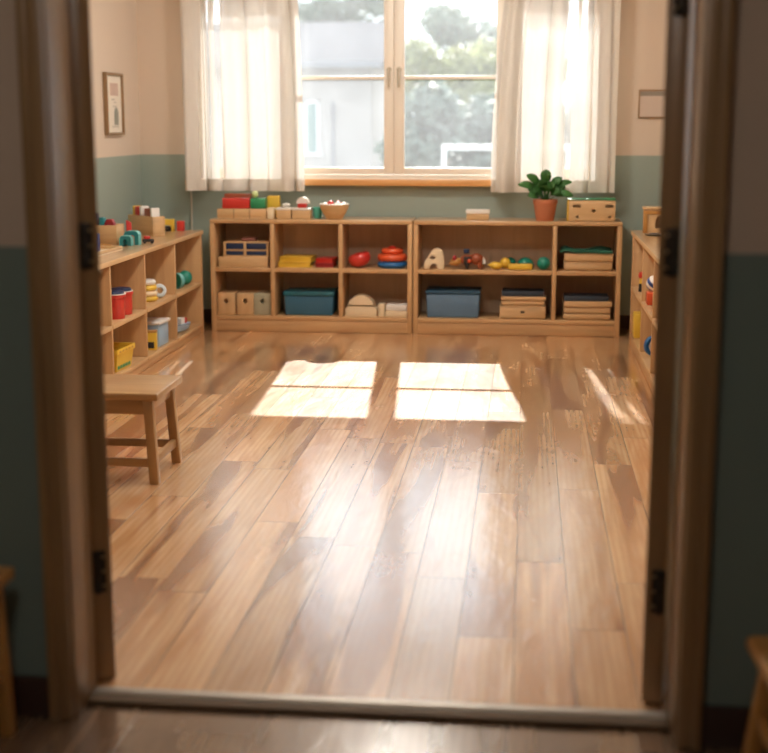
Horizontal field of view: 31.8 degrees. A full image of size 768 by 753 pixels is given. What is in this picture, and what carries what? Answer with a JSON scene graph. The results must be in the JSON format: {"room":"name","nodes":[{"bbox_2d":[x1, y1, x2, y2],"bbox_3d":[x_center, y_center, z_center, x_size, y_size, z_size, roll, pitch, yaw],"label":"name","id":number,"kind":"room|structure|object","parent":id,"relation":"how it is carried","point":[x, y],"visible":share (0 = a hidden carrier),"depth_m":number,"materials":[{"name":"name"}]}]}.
{"room":"hallway","nodes":[
{"label":"hallway","id":0,"kind":"room"},
{"bbox_2d":[89,0,142,231],"bbox_3d":[-2.141,-1.282,6.491,0.200,2.950,6.653,1,11,6],"label":"wall","id":1,"kind":"structure","parent":0,"point":[113,23],"depth_m":8.97,"materials":[{"name":"beige paint"}]},
{"bbox_2d":[102,72,124,134],"bbox_3d":[-1.772,-1.788,8.851,0.028,0.400,0.365,1,11,6],"label":"picture frame","id":2,"kind":"object","parent":1,"relation":"attached to","point":[113,85],"visible":1,"depth_m":8.85,"materials":[{"name":"brown wood"}]},
{"bbox_2d":[107,75,121,132],"bbox_3d":[-1.779,-1.788,8.852,0.010,0.366,0.334,1,11,6],"label":"print","id":3,"kind":"object","parent":2,"relation":"attached to","point":[114,82],"depth_m":8.86,"materials":[{"name":"paper"}]},
{"bbox_2d":[0,323,767,752],"bbox_3d":[0.121,0.688,4.227,5.800,0.080,11.233,1,11,6],"label":"floor","id":4,"kind":"structure","parent":0,"point":[425,517],"depth_m":4.61,"materials":[{"name":"brown wood"}]},
{"bbox_2d":[0,566,16,736],"bbox_3d":[-1.056,0.664,3.067,0.360,0.405,0.280,1,11,6],"label":"stool","id":5,"kind":"object","parent":4,"relation":"on","point":[8,724],"visible":1,"depth_m":3.15,"materials":[{"name":"brown wood"}]},
{"bbox_2d":[104,374,182,484],"bbox_3d":[-1.241,0.207,5.554,0.750,0.372,0.400,1,11,6],"label":"stool","id":6,"kind":"object","parent":4,"relation":"on","point":[124,393],"visible":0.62,"depth_m":5.39,"materials":[{"name":"brown wood"}]},
{"bbox_2d":[99,230,203,374],"bbox_3d":[-1.649,-0.327,7.497,0.479,0.700,3.542,1,11,6],"label":"shelf unit","id":7,"kind":"object","parent":4,"relation":"on","point":[170,254],"visible":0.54,"depth_m":8.18,"materials":[{"name":"brown wood"}]},
{"bbox_2d":[99,245,121,256],"bbox_3d":[-1.610,-0.673,7.372,0.142,0.026,0.680,1,11,8],"label":"tray","id":8,"kind":"object","parent":7,"relation":"on","point":[104,250],"visible":0.34,"depth_m":7.59,"materials":[{"name":"beige paint"}]},
{"bbox_2d":[98,223,123,244],"bbox_3d":[-1.675,-0.852,8.071,0.200,0.118,0.160,1,11,6],"label":"bin","id":9,"kind":"object","parent":7,"relation":"on","point":[109,234],"visible":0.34,"depth_m":7.99,"materials":[{"name":"brown wood"}]},
{"bbox_2d":[111,289,125,319],"bbox_3d":[-1.496,-0.401,7.452,0.142,0.158,0.142,1,11,6],"label":"canister","id":10,"kind":"object","parent":7,"relation":"on","point":[118,296],"visible":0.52,"depth_m":7.41,"materials":[{"name":"red paint"}]},
{"bbox_2d":[111,287,132,314],"bbox_3d":[-1.483,-0.429,7.619,0.133,0.152,0.133,1,11,6],"label":"canister","id":11,"kind":"object","parent":7,"relation":"on","point":[129,292],"visible":0.51,"depth_m":7.58,"materials":[{"name":"red paint"}]},
{"bbox_2d":[113,342,134,372],"bbox_3d":[-1.532,-0.107,7.500,0.213,0.127,0.273,2,11,10],"label":"basket","id":12,"kind":"object","parent":7,"relation":"on","point":[123,351],"visible":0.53,"depth_m":7.49,"materials":[{"name":"yellow paint"}]},
{"bbox_2d":[118,361,130,369],"bbox_3d":[-1.447,-0.092,7.483,0.011,0.077,0.192,2,11,10],"label":"label","id":13,"kind":"object","parent":12,"relation":"attached to","point":[122,365],"depth_m":7.48,"materials":[{"name":"paper"}]},
{"bbox_2d":[119,235,133,245],"bbox_3d":[-1.526,-0.805,7.982,0.074,0.060,0.047,1,11,6],"label":"block","id":14,"kind":"object","parent":7,"relation":"on","point":[130,241],"visible":1,"depth_m":7.96,"materials":[{"name":"teal wood"}]},
{"bbox_2d":[124,230,140,244],"bbox_3d":[-1.502,-0.830,8.047,0.093,0.084,0.052,1,11,6],"label":"block","id":15,"kind":"object","parent":7,"relation":"on","point":[137,235],"visible":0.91,"depth_m":8.02,"materials":[{"name":"teal wood"}]},
{"bbox_2d":[128,214,164,236],"bbox_3d":[-1.542,-0.983,8.748,0.090,0.125,0.320,-9,14,-39],"label":"box","id":16,"kind":"object","parent":7,"relation":"on","point":[147,226],"visible":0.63,"depth_m":8.65,"materials":[{"name":"brown wood"}]},
{"bbox_2d":[150,208,159,216],"bbox_3d":[-1.470,-0.999,8.658,0.060,0.168,0.024,-9,14,-39],"label":"block","id":17,"kind":"object","parent":16,"relation":"in","point":[154,212],"visible":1,"depth_m":8.64,"materials":[{"name":"white paint"}]},
{"bbox_2d":[148,330,157,349],"bbox_3d":[-1.404,-0.221,8.131,0.074,0.116,0.064,-1,11,-4],"label":"box","id":18,"kind":"object","parent":7,"relation":"on","point":[152,334],"visible":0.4,"depth_m":8.10,"materials":[{"name":"yellow paint"}]},
{"bbox_2d":[147,317,169,346],"bbox_3d":[-1.440,-0.274,8.309,0.194,0.155,0.214,2,11,9],"label":"toy box","id":19,"kind":"object","parent":7,"relation":"on","point":[160,324],"visible":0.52,"depth_m":8.26,"materials":[{"name":"white paint"}]},
{"bbox_2d":[156,284,165,296],"bbox_3d":[-1.384,-0.530,8.316,0.085,0.084,0.046,-7,13,-33],"label":"ring","id":20,"kind":"object","parent":7,"relation":"on","point":[161,286],"visible":0.71,"depth_m":8.31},
{"bbox_2d":[165,219,174,230],"bbox_3d":[-1.458,-1.020,9.070,0.096,0.078,0.050,0,11,2],"label":"block","id":21,"kind":"object","parent":7,"relation":"on","point":[171,222],"visible":0.53,"depth_m":9.04,"materials":[{"name":"yellow paint"}]},
{"bbox_2d":[176,273,184,288],"bbox_3d":[-1.345,-0.623,8.775,0.104,0.104,0.028,7,13,33],"label":"disc","id":22,"kind":"object","parent":7,"relation":"on","point":[180,281],"visible":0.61,"depth_m":8.75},
{"bbox_2d":[177,221,184,230],"bbox_3d":[-1.367,-1.014,9.072,0.050,0.066,0.050,0,11,-2],"label":"block","id":23,"kind":"object","parent":7,"relation":"on","point":[180,224],"visible":1,"depth_m":9.05,"materials":[{"name":"red paint"}]},
{"bbox_2d":[177,317,189,331],"bbox_3d":[-1.332,-0.342,8.837,0.100,0.092,0.210,3,11,16],"label":"boat","id":24,"kind":"object","parent":7,"relation":"on","point":[182,323],"visible":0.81,"depth_m":8.80,"materials":[{"name":"white paint"}]},
{"bbox_2d":[180,270,191,284],"bbox_3d":[-1.327,-0.660,8.991,0.096,0.096,0.096,1,11,6],"label":"ball","id":25,"kind":"object","parent":7,"relation":"on","point":[187,275],"visible":0.64,"depth_m":8.96,"materials":[{"name":"green plastic"}]},
{"bbox_2d":[210,216,415,333],"bbox_3d":[-0.481,-0.714,9.361,1.388,0.770,0.360,1,11,6],"label":"shelf unit","id":26,"kind":"object","parent":4,"relation":"on","point":[347,236],"visible":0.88,"depth_m":9.33,"materials":[{"name":"brown wood"}]},
{"bbox_2d":[218,290,239,314],"bbox_3d":[-1.080,-0.518,9.406,0.120,0.152,0.180,1,11,6],"label":"box","id":27,"kind":"object","parent":26,"relation":"on","point":[227,299],"visible":0.93,"depth_m":9.32,"materials":[{"name":"brown wood"}]},
{"bbox_2d":[217,208,266,218],"bbox_3d":[-0.963,-1.123,9.263,0.340,0.068,0.151,1,11,6],"label":"tray","id":28,"kind":"object","parent":26,"relation":"on","point":[222,213],"visible":0.79,"depth_m":9.19,"materials":[{"name":"brown wood"}]},
{"bbox_2d":[222,197,250,208],"bbox_3d":[-1.008,-1.187,9.226,0.190,0.072,0.062,1,11,6],"label":"block","id":29,"kind":"object","parent":28,"relation":"on","point":[227,202],"visible":1,"depth_m":9.20,"materials":[{"name":"red paint"}]},
{"bbox_2d":[224,193,251,197],"bbox_3d":[-1.005,-1.212,9.284,0.185,0.098,0.050,1,11,6],"label":"block","id":30,"kind":"object","parent":28,"relation":"on","point":[233,195],"visible":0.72,"depth_m":9.26,"materials":[{"name":"red wood"}]},
{"bbox_2d":[250,198,267,208],"bbox_3d":[-0.856,-1.188,9.235,0.100,0.070,0.100,1,11,6],"label":"block","id":31,"kind":"object","parent":28,"relation":"on","point":[256,203],"visible":1,"depth_m":9.19,"materials":[{"name":"green paint"}]},
{"bbox_2d":[218,239,269,267],"bbox_3d":[-0.954,-0.854,9.339,0.348,0.173,0.220,1,11,6],"label":"rack","id":32,"kind":"object","parent":26,"relation":"on","point":[236,253],"visible":0.8,"depth_m":9.25,"materials":[{"name":"brown wood"}]},
{"bbox_2d":[241,237,257,240],"bbox_3d":[-0.930,-0.951,9.323,0.100,0.022,0.080,1,11,6],"label":"block","id":33,"kind":"object","parent":32,"relation":"on","point":[243,238],"visible":1,"depth_m":9.29,"materials":[{"name":"red wood"}]},
{"bbox_2d":[218,255,269,267],"bbox_3d":[-0.956,-0.804,9.349,0.344,0.070,0.220,1,11,6],"label":"tray","id":34,"kind":"object","parent":26,"relation":"on","point":[224,260],"depth_m":9.24,"materials":[{"name":"brown wood"}]},
{"bbox_2d":[237,290,257,314],"bbox_3d":[-0.949,-0.516,9.392,0.120,0.152,0.180,1,11,6],"label":"box","id":35,"kind":"object","parent":26,"relation":"on","point":[245,298],"visible":0.95,"depth_m":9.31,"materials":[{"name":"brown wood"}]},
{"bbox_2d":[254,290,270,314],"bbox_3d":[-0.828,-0.514,9.380,0.120,0.152,0.180,1,11,6],"label":"box","id":36,"kind":"object","parent":26,"relation":"on","point":[262,298],"visible":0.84,"depth_m":9.29,"materials":[{"name":"grey paint"}]},
{"bbox_2d":[267,207,274,218],"bbox_3d":[-0.770,-1.116,9.209,0.045,0.075,0.090,1,11,3],"label":"block","id":37,"kind":"object","parent":26,"relation":"on","point":[271,210],"visible":1,"depth_m":9.17,"materials":[{"name":"beige paint"}]},
{"bbox_2d":[267,195,280,217],"bbox_3d":[-0.760,-1.175,9.319,0.085,0.150,0.070,1,11,3],"label":"block","id":38,"kind":"object","parent":26,"relation":"on","point":[272,200],"visible":0.56,"depth_m":9.28,"materials":[{"name":"yellow paint"}]},
{"bbox_2d":[276,207,292,218],"bbox_3d":[-0.679,-1.119,9.224,0.108,0.075,0.108,1,11,6],"label":"box","id":39,"kind":"object","parent":26,"relation":"on","point":[281,212],"visible":0.86,"depth_m":9.18,"materials":[{"name":"brown wood"}]},
{"bbox_2d":[278,261,313,267],"bbox_3d":[-0.607,-0.782,9.326,0.225,0.036,0.190,1,11,5],"label":"book","id":40,"kind":"object","parent":26,"relation":"on","point":[280,264],"visible":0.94,"depth_m":9.24,"materials":[{"name":"yellow paint"}]},
{"bbox_2d":[279,254,316,261],"bbox_3d":[-0.592,-0.820,9.337,0.225,0.034,0.190,2,11,11],"label":"book","id":41,"kind":"object","parent":40,"relation":"on","point":[287,257],"visible":0.93,"depth_m":9.26,"materials":[{"name":"yellow paint"}]},
{"bbox_2d":[291,207,312,218],"bbox_3d":[-0.558,-1.116,9.212,0.133,0.075,0.108,1,11,6],"label":"box","id":42,"kind":"object","parent":26,"relation":"on","point":[297,213],"visible":1,"depth_m":9.16,"materials":[{"name":"brown wood"}]},
{"bbox_2d":[296,197,309,207],"bbox_3d":[-0.554,-1.189,9.203,0.088,0.070,0.074,1,11,6],"label":"toy","id":43,"kind":"object","parent":42,"relation":"on","point":[302,202],"visible":1,"depth_m":9.19,"materials":[{"name":"red paint"}]},
{"bbox_2d":[283,287,338,315],"bbox_3d":[-0.506,-0.525,9.405,0.355,0.165,0.260,1,11,6],"label":"storage bin","id":44,"kind":"object","parent":26,"relation":"on","point":[298,300],"visible":0.99,"depth_m":9.29,"materials":[{"name":"blue plastic"}]},
{"bbox_2d":[312,207,321,217],"bbox_3d":[-0.459,-1.127,9.268,0.077,0.075,0.068,10,15,42],"label":"cup","id":45,"kind":"object","parent":26,"relation":"on","point":[317,211],"visible":0.84,"depth_m":9.24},
{"bbox_2d":[315,262,337,267],"bbox_3d":[-0.397,-0.776,9.310,0.125,0.030,0.180,1,11,8],"label":"book","id":46,"kind":"object","parent":26,"relation":"on","point":[318,265],"visible":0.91,"depth_m":9.23,"materials":[{"name":"red paper"}]},
{"bbox_2d":[316,256,337,262],"bbox_3d":[-0.391,-0.808,9.315,0.120,0.030,0.180,2,11,13],"label":"book","id":47,"kind":"object","parent":46,"relation":"on","point":[323,259],"visible":0.91,"depth_m":9.24,"materials":[{"name":"red paint"}]},
{"bbox_2d":[320,203,348,218],"bbox_3d":[-0.338,-1.127,9.186,0.203,0.105,0.203,1,11,6],"label":"bowl","id":48,"kind":"object","parent":26,"relation":"on","point":[331,211],"visible":0.94,"depth_m":9.12,"materials":[{"name":"brown wood"}]},
{"bbox_2d":[348,251,369,266],"bbox_3d":[-0.168,-0.803,9.234,0.152,0.108,0.154,1,11,6],"label":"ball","id":49,"kind":"object","parent":26,"relation":"on","point":[359,259],"visible":1,"depth_m":9.18,"materials":[{"name":"red paint"}]},
{"bbox_2d":[345,293,377,316],"bbox_3d":[-0.154,-0.494,9.296,0.216,0.144,0.120,1,11,6],"label":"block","id":50,"kind":"object","parent":26,"relation":"on","point":[362,304],"visible":0.99,"depth_m":9.24,"materials":[{"name":"beige paint"}]},
{"bbox_2d":[378,302,385,316],"bbox_3d":[-0.013,-0.460,9.267,0.045,0.088,0.090,1,11,6],"label":"block","id":51,"kind":"object","parent":26,"relation":"on","point":[381,306],"visible":1,"depth_m":9.22,"materials":[{"name":"beige paint"}]},
{"bbox_2d":[377,261,406,268],"bbox_3d":[0.057,-0.770,9.232,0.206,0.046,0.206,1,11,6],"label":"ring","id":52,"kind":"object","parent":26,"relation":"on","point":[388,265],"visible":0.87,"depth_m":9.15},
{"bbox_2d":[377,253,406,261],"bbox_3d":[0.057,-0.817,9.223,0.206,0.050,0.206,1,11,6],"label":"ring","id":53,"kind":"object","parent":52,"relation":"on","point":[381,257],"visible":0.87,"depth_m":9.14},
{"bbox_2d":[381,247,402,253],"bbox_3d":[0.057,-0.860,9.215,0.152,0.036,0.152,1,11,6],"label":"ring","id":54,"kind":"object","parent":53,"relation":"on","point":[387,250],"visible":1,"depth_m":9.16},
{"bbox_2d":[385,311,406,316],"bbox_3d":[0.088,-0.437,9.271,0.150,0.042,0.110,1,11,6],"label":"block","id":55,"kind":"object","parent":26,"relation":"on","point":[387,313],"visible":0.64,"depth_m":9.22,"materials":[{"name":"beige paint"}]},
{"bbox_2d":[386,303,406,310],"bbox_3d":[0.091,-0.479,9.263,0.145,0.042,0.110,1,11,7],"label":"block","id":56,"kind":"object","parent":55,"relation":"on","point":[389,306],"visible":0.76,"depth_m":9.21,"materials":[{"name":"white paint"}]},
{"bbox_2d":[413,217,622,336],"bbox_3d":[0.906,-0.687,9.218,1.388,0.770,0.360,1,11,6],"label":"shelf unit","id":57,"kind":"object","parent":4,"relation":"on","point":[495,239],"visible":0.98,"depth_m":9.29,"materials":[{"name":"brown wood"}]},
{"bbox_2d":[424,248,443,268],"bbox_3d":[0.341,-0.802,9.155,0.138,0.138,0.050,1,11,6],"label":"toy","id":58,"kind":"object","parent":57,"relation":"on","point":[438,253],"visible":1,"depth_m":9.13,"materials":[{"name":"beige paint"}]},
{"bbox_2d":[425,286,481,317],"bbox_3d":[0.481,-0.515,9.296,0.375,0.185,0.280,1,11,6],"label":"storage bin","id":59,"kind":"object","parent":57,"relation":"on","point":[442,301],"visible":1,"depth_m":9.17,"materials":[{"name":"blue plastic"}]},
{"bbox_2d":[449,253,485,268],"bbox_3d":[0.565,-0.784,9.142,0.251,0.106,0.082,1,11,6],"label":"toy","id":60,"kind":"object","parent":57,"relation":"on","point":[476,258],"visible":1,"depth_m":9.12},
{"bbox_2d":[466,209,489,219],"bbox_3d":[0.636,-1.097,9.129,0.160,0.068,0.110,1,11,6],"label":"box","id":61,"kind":"object","parent":57,"relation":"on","point":[472,214],"visible":1,"depth_m":9.08,"materials":[{"name":"brown wood"}]},
{"bbox_2d":[488,262,502,268],"bbox_3d":[0.752,-0.750,9.110,0.100,0.052,0.061,1,11,6],"label":"lemon","id":62,"kind":"object","parent":57,"relation":"on","point":[494,265],"visible":1,"depth_m":9.09,"materials":[{"name":"yellow paint"}]},
{"bbox_2d":[500,258,510,267],"bbox_3d":[0.825,-0.771,9.165,0.074,0.074,0.074,1,11,6],"label":"ball","id":63,"kind":"object","parent":57,"relation":"on","point":[505,261],"visible":0.91,"depth_m":9.14,"materials":[{"name":"yellow paint"}]},
{"bbox_2d":[508,263,532,269],"bbox_3d":[0.919,-0.742,9.094,0.165,0.042,0.050,1,11,7],"label":"bar","id":64,"kind":"object","parent":57,"relation":"on","point":[511,266],"visible":1,"depth_m":9.07,"materials":[{"name":"yellow paint"}]},
{"bbox_2d":[499,302,545,318],"bbox_3d":[0.948,-0.451,9.220,0.312,0.088,0.228,1,11,6],"label":"drawer box","id":65,"kind":"object","parent":57,"relation":"on","point":[506,311],"visible":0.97,"depth_m":9.12,"materials":[{"name":"brown wood"}]},
{"bbox_2d":[501,300,544,305],"bbox_3d":[0.951,-0.511,9.216,0.290,0.031,0.200,1,11,6],"label":"board","id":66,"kind":"object","parent":65,"relation":"on","point":[512,303],"visible":0.71,"depth_m":9.12,"materials":[{"name":"brown wood"}]},
{"bbox_2d":[501,294,545,300],"bbox_3d":[0.952,-0.541,9.204,0.300,0.031,0.200,1,11,5],"label":"board","id":67,"kind":"object","parent":66,"relation":"on","point":[504,298],"visible":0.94,"depth_m":9.11,"materials":[{"name":"brown wood"}]},
{"bbox_2d":[502,288,543,296],"bbox_3d":[0.949,-0.575,9.204,0.285,0.036,0.200,1,11,6],"label":"case","id":68,"kind":"object","parent":67,"relation":"on","point":[515,292],"visible":1,"depth_m":9.11,"materials":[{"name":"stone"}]},
{"bbox_2d":[517,257,533,268],"bbox_3d":[0.963,-0.776,9.190,0.120,0.074,0.120,1,11,6],"label":"dome","id":69,"kind":"object","parent":57,"relation":"on","point":[525,259],"visible":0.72,"depth_m":9.15,"materials":[{"name":"green plastic"}]},
{"bbox_2d":[537,257,549,269],"bbox_3d":[1.075,-0.763,9.083,0.088,0.088,0.088,1,11,6],"label":"ball","id":70,"kind":"object","parent":57,"relation":"on","point":[543,263],"visible":1,"depth_m":9.05,"materials":[{"name":"green plastic"}]},
{"bbox_2d":[518,169,572,220],"bbox_3d":[1.078,-1.213,9.003,0.372,0.341,0.171,1,11,6],"label":"potted plant","id":71,"kind":"object","parent":57,"relation":"on","point":[545,208],"visible":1,"depth_m":8.96,"materials":[{"name":"green plant"}]},
{"bbox_2d":[562,311,609,319],"bbox_3d":[1.375,-0.419,9.180,0.312,0.040,0.210,1,11,6],"label":"board","id":72,"kind":"object","parent":57,"relation":"on","point":[565,316],"visible":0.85,"depth_m":9.08,"materials":[{"name":"brown wood"}]},
{"bbox_2d":[563,306,609,313],"bbox_3d":[1.376,-0.459,9.176,0.308,0.040,0.210,1,11,5],"label":"board","id":73,"kind":"object","parent":72,"relation":"on","point":[566,310],"visible":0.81,"depth_m":9.07,"materials":[{"name":"brown wood"}]},
{"bbox_2d":[562,298,611,307],"bbox_3d":[1.379,-0.500,9.162,0.322,0.044,0.210,1,11,5],"label":"board","id":74,"kind":"object","parent":73,"relation":"on","point":[568,304],"visible":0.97,"depth_m":9.06,"materials":[{"name":"brown wood"}]},
{"bbox_2d":[563,293,608,301],"bbox_3d":[1.372,-0.540,9.160,0.300,0.034,0.200,1,11,6],"label":"case","id":75,"kind":"object","parent":74,"relation":"on","point":[598,297],"visible":1,"depth_m":9.07,"materials":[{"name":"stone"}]},
{"bbox_2d":[563,259,611,270],"bbox_3d":[1.375,-0.752,9.115,0.322,0.056,0.204,1,11,6],"label":"flat box","id":76,"kind":"object","parent":57,"relation":"on","point":[571,266],"visible":0.81,"depth_m":9.02,"materials":[{"name":"brown wood"}]},
{"bbox_2d":[563,251,613,262],"bbox_3d":[1.378,-0.809,9.104,0.326,0.058,0.204,1,11,6],"label":"flat box","id":77,"kind":"object","parent":76,"relation":"on","point":[568,256],"visible":0.79,"depth_m":9.01,"materials":[{"name":"brown wood"}]},
{"bbox_2d":[559,246,612,253],"bbox_3d":[1.362,-0.856,9.091,0.356,0.038,0.210,1,11,6],"label":"cloth","id":78,"kind":"object","parent":77,"relation":"on","point":[596,249],"visible":1,"depth_m":9.03,"materials":[{"name":"green fabric"}]},
{"bbox_2d":[567,198,615,220],"bbox_3d":[1.385,-1.118,9.019,0.318,0.149,0.144,1,11,6],"label":"box","id":79,"kind":"object","parent":57,"relation":"on","point":[578,209],"visible":1,"depth_m":8.95,"materials":[{"name":"brown wood"}]},
{"bbox_2d":[629,230,658,392],"bbox_3d":[1.710,-0.373,7.636,0.479,0.740,2.112,1,11,6],"label":"shelf unit","id":80,"kind":"object","parent":4,"relation":"on","point":[644,248],"visible":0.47,"depth_m":7.90,"materials":[{"name":"brown wood"}]},
{"bbox_2d":[632,311,640,337],"bbox_3d":[1.622,-0.326,8.483,0.105,0.155,0.120,1,11,6],"label":"box","id":81,"kind":"object","parent":80,"relation":"on","point":[636,314],"visible":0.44,"depth_m":8.43,"materials":[{"name":"yellow paint"}]},
{"bbox_2d":[644,336,650,355],"bbox_3d":[1.562,-0.177,7.781,0.124,0.124,0.048,-1,11,-8],"label":"toy","id":82,"kind":"object","parent":80,"relation":"on","point":[647,344],"visible":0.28,"depth_m":7.76,"materials":[{"name":"blue paint"}]},
{"bbox_2d":[646,291,652,304],"bbox_3d":[1.547,-0.450,7.731,0.085,0.075,0.100,1,11,6],"label":"block","id":83,"kind":"object","parent":80,"relation":"on","point":[649,294],"visible":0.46,"depth_m":7.69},
{"bbox_2d":[646,275,653,290],"bbox_3d":[1.547,-0.533,7.715,0.092,0.092,0.092,1,11,6],"label":"striped ball","id":84,"kind":"object","parent":83,"relation":"on","point":[649,283],"visible":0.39,"depth_m":7.69,"materials":[{"name":"white paint"}]},
{"bbox_2d":[642,206,659,232],"bbox_3d":[1.728,-0.981,8.430,0.224,0.158,0.156,2,11,10],"label":"house","id":85,"kind":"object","parent":80,"relation":"on","point":[650,213],"visible":0.55,"depth_m":8.37,"materials":[{"name":"brown wood"}]},
{"bbox_2d":[742,636,767,752],"bbox_3d":[0.949,0.754,2.763,0.365,0.340,0.341,1,11,3],"label":"stool","id":86,"kind":"object","parent":4,"relation":"on","point":[756,737],"visible":1,"depth_m":2.88,"materials":[{"name":"brown wood"}]},
{"bbox_2d":[0,0,767,706],"bbox_3d":[0.017,-0.553,2.984,5.800,2.820,0.080,1,11,6],"label":"wall","id":87,"kind":"structure","parent":0,"point":[737,607],"depth_m":3.04,"materials":[{"name":"teal paint"}]},
{"bbox_2d":[12,675,49,716],"bbox_3d":[-1.836,0.758,3.379,2.064,0.104,0.018,1,11,6],"label":"baseboard","id":88,"kind":"structure","parent":87,"relation":"attached to","point":[31,693],"depth_m":3.27,"materials":[{"name":"brown wood"}]},
{"bbox_2d":[87,686,669,730],"bbox_3d":[-0.026,0.812,3.313,1.464,0.020,0.081,1,11,6],"label":"threshold","id":89,"kind":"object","parent":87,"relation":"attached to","point":[101,695],"depth_m":3.30,"materials":[{"name":"metal"}]},
{"bbox_2d":[701,705,766,750],"bbox_3d":[1.810,0.829,3.003,2.164,0.104,0.018,1,11,6],"label":"baseboard","id":90,"kind":"structure","parent":87,"relation":"attached to","point":[723,727],"depth_m":3.10,"materials":[{"name":"brown wood"}]},
{"bbox_2d":[136,0,666,314],"bbox_3d":[0.280,-1.829,9.390,4.000,2.950,0.220,1,11,6],"label":"wall","id":91,"kind":"structure","parent":0,"point":[642,46],"depth_m":9.37,"materials":[{"name":"paint"}]},
{"bbox_2d":[190,191,192,229],"bbox_3d":[-1.364,-0.870,9.609,0.014,0.985,0.012,1,11,6],"label":"cable","id":92,"kind":"object","parent":91,"relation":"attached to","point":[190,191],"visible":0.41,"depth_m":9.55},
{"bbox_2d":[198,0,584,185],"bbox_3d":[0.097,-2.053,9.349,2.975,1.435,0.335,1,11,6],"label":"window","id":93,"kind":"structure","parent":91,"relation":"in","point":[394,77],"depth_m":9.33,"materials":[{"name":"paint"}]},
{"bbox_2d":[204,309,629,328],"bbox_3d":[0.268,-0.407,9.539,3.998,0.100,0.016,1,11,6],"label":"baseboard","id":94,"kind":"structure","parent":91,"relation":"attached to","point":[624,319],"depth_m":9.39,"materials":[{"name":"brown wood"}]},
{"bbox_2d":[638,90,663,117],"bbox_3d":[1.849,-1.840,9.099,0.260,0.188,0.014,1,11,6],"label":"notice board","id":95,"kind":"object","parent":91,"relation":"attached to","point":[650,102],"visible":0.49,"depth_m":9.10,"materials":[{"name":"paper"}]},
{"bbox_3d":[0.081,-2.784,9.031,3.568,0.050,0.169,1,11,6],"label":"curtain rod","id":96,"kind":"object","parent":91,"relation":"attached to","visible":0},
{"bbox_2d":[179,0,304,190],"bbox_3d":[-0.969,-2.033,9.230,0.851,1.510,0.116,1,11,6],"label":"curtain","id":97,"kind":"object","parent":96,"relation":"hanging from","point":[261,74],"visible":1,"depth_m":9.23,"materials":[{"name":"fabric"}]},
{"bbox_2d":[491,0,620,192],"bbox_3d":[1.147,-1.992,9.016,0.834,1.510,0.111,1,11,3],"label":"curtain","id":98,"kind":"object","parent":96,"relation":"hanging from","point":[528,129],"visible":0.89,"depth_m":9.02,"materials":[{"name":"fabric"}]},
{"bbox_3d":[-0.393,-0.639,3.088,4.000,2.950,0.070,1,11,6],"label":"wall","id":99,"kind":"structure","parent":0,"visible":0},
{"bbox_2d":[69,0,115,678],"bbox_3d":[-0.801,-0.278,3.612,0.118,2.034,0.696,-3,11,-16],"label":"door","id":100,"kind":"structure","parent":99,"relation":"in","point":[79,10],"depth_m":3.32,"materials":[{"name":"brown wood"}]},
{"bbox_2d":[15,0,735,749],"bbox_3d":[-0.030,-0.223,3.081,1.548,2.141,0.198,1,11,6],"label":"trim","id":101,"kind":"structure","parent":99,"relation":"attached to","point":[42,26],"depth_m":3.06,"materials":[{"name":"brown wood"}]},
{"bbox_2d":[641,0,694,703],"bbox_3d":[0.750,-0.250,3.463,0.118,2.034,0.696,3,11,17],"label":"door","id":102,"kind":"structure","parent":99,"relation":"in","point":[680,13],"depth_m":3.18,"materials":[{"name":"brown wood"}]},
{"label":"outside","id":103,"kind":"structure","parent":0,"visible":0},
{"bbox_3d":[6.248,-9.264,58.827,120.000,0.220,100.297,1,11,6],"label":"ground","id":104,"kind":"structure","parent":103,"visible":0},
{"bbox_2d":[207,21,383,166],"bbox_3d":[-7.038,-9.381,45.508,15.100,4.950,8.260,1,11,6],"label":"house","id":105,"kind":"structure","parent":104,"relation":"on","point":[343,120],"depth_m":41.73,"materials":[{"name":"white paint"}]},
{"bbox_2d":[298,0,407,21],"bbox_3d":[-2.171,-15.791,68.960,7.339,8.868,5.184,1,11,6],"label":"tree","id":106,"kind":"object","parent":104,"relation":"on","point":[316,10],"visible":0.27,"depth_m":67.02,"materials":[{"name":"green plant"}]},
{"bbox_2d":[373,80,494,174],"bbox_3d":[1.848,-5.755,32.469,4.051,2.849,3.037,2,11,13],"label":"bush","id":107,"kind":"object","parent":104,"relation":"on","point":[438,119],"visible":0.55,"depth_m":31.72,"materials":[{"name":"green plant"}]},
{"bbox_2d":[405,29,496,167],"bbox_3d":[2.043,-8.286,41.171,3.671,4.452,3.261,1,11,6],"label":"tree","id":108,"kind":"object","parent":104,"relation":"on","point":[419,61],"visible":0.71,"depth_m":40.01,"materials":[{"name":"green plant"}]},
{"bbox_2d":[415,1,496,59],"bbox_3d":[3.669,-11.870,54.433,5.037,6.554,4.742,2,11,12],"label":"tree","id":109,"kind":"object","parent":104,"relation":"on","point":[446,26],"visible":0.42,"depth_m":53.07,"materials":[{"name":"green plant"}]},
{"bbox_2d":[442,145,569,167],"bbox_3d":[2.829,-3.572,24.605,3.560,1.290,0.080,1,11,6],"label":"railing","id":110,"kind":"object","parent":104,"relation":"on","point":[444,147],"visible":0.24,"depth_m":24.58,"materials":[{"name":"white paint"}]},
{"bbox_2d":[470,35,571,89],"bbox_3d":[4.485,-9.020,44.749,3.509,4.568,2.884,0,11,3],"label":"bush","id":111,"kind":"object","parent":104,"relation":"on","point":[491,48],"visible":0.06,"depth_m":44.16,"materials":[{"name":"green plant"}]},
{"bbox_2d":[564,102,570,167],"bbox_3d":[4.999,-6.334,36.388,3.584,2.427,2.498,-1,11,-7],"label":"bush","id":112,"kind":"object","parent":104,"relation":"on","point":[568,106],"visible":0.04,"depth_m":36.24,"materials":[{"name":"green plant"}]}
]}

